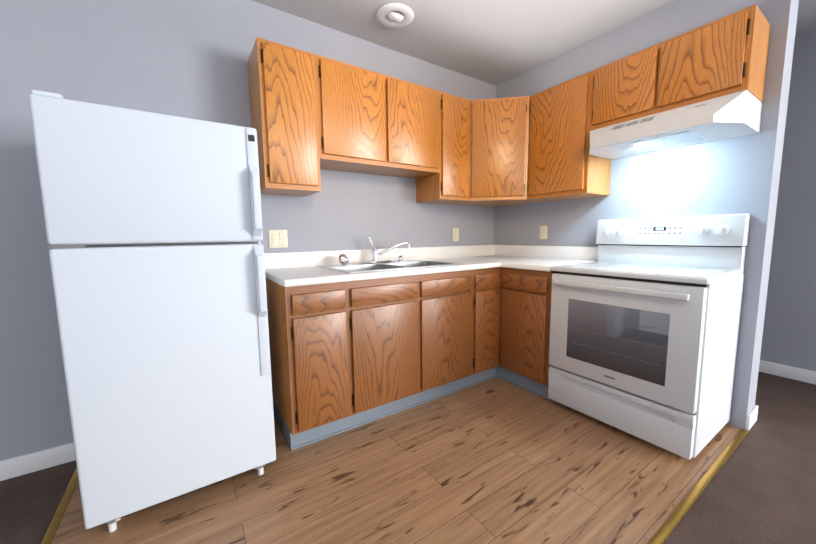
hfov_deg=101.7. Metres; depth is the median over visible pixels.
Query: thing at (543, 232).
electrical outlet
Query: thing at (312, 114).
upper cabinet
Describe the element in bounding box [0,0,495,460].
wall
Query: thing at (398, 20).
ceiling light
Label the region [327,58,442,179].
upper cabinet
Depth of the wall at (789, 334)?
2.44 m
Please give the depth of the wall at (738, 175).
1.96 m
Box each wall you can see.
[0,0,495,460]
[494,0,798,428]
[760,30,815,371]
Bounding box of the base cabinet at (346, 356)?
[266,278,361,450]
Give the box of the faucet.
[339,237,410,264]
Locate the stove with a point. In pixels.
(644, 321)
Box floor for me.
[51,377,740,543]
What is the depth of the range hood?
1.75 m
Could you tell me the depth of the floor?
1.48 m
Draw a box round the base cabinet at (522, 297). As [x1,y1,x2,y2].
[490,267,554,399]
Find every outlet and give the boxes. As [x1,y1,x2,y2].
[268,230,287,247]
[453,228,458,240]
[540,226,546,238]
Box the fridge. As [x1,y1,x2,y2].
[29,90,275,531]
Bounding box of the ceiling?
[251,0,815,85]
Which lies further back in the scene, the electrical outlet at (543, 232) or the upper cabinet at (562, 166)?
the electrical outlet at (543, 232)
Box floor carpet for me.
[0,372,815,543]
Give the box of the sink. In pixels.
[317,259,461,272]
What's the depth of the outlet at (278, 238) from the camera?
2.15 m
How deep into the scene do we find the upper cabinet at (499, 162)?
2.56 m
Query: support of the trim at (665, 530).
on the floor carpet
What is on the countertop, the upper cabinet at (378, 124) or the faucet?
the faucet
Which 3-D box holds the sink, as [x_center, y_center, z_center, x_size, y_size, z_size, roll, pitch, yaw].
[-0.122,0.032,2.287,0.847,0.167,0.537,-5,8,-34]
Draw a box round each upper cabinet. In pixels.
[247,37,330,195]
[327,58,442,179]
[416,92,470,203]
[453,96,530,206]
[531,71,610,202]
[591,4,770,130]
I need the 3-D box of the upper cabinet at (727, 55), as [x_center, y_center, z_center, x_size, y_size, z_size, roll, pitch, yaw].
[1.505,-1.081,1.920,0.321,0.370,0.735,-5,8,-34]
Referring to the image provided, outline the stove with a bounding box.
[548,214,749,459]
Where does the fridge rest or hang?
on the floor
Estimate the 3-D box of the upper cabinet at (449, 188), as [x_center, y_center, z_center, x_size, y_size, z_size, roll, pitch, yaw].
[0.269,-0.948,2.637,0.340,0.765,0.321,-5,8,-34]
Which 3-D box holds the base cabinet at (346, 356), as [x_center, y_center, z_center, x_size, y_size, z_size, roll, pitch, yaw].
[-0.611,0.468,2.002,0.355,0.870,0.626,-5,8,-34]
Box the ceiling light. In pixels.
[376,3,413,27]
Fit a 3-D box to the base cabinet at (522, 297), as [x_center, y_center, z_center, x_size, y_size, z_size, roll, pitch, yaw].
[1.048,0.392,2.517,0.628,0.870,0.439,-5,8,-34]
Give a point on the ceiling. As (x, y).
(496, 42)
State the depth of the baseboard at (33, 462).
1.61 m
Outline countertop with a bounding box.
[264,237,597,286]
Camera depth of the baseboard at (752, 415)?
1.91 m
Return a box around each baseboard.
[0,442,75,480]
[746,405,757,422]
[759,360,815,384]
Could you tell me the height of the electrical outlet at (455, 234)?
0.115 m
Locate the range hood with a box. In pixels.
[589,90,762,159]
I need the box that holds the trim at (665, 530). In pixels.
[41,429,748,543]
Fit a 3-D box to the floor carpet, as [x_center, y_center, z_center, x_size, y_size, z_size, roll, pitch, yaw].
[1.857,1.261,-1.135,10.540,0.060,9.300,-5,8,-34]
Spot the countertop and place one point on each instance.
(288, 269)
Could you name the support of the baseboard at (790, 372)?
attached to the wall at (789, 334)

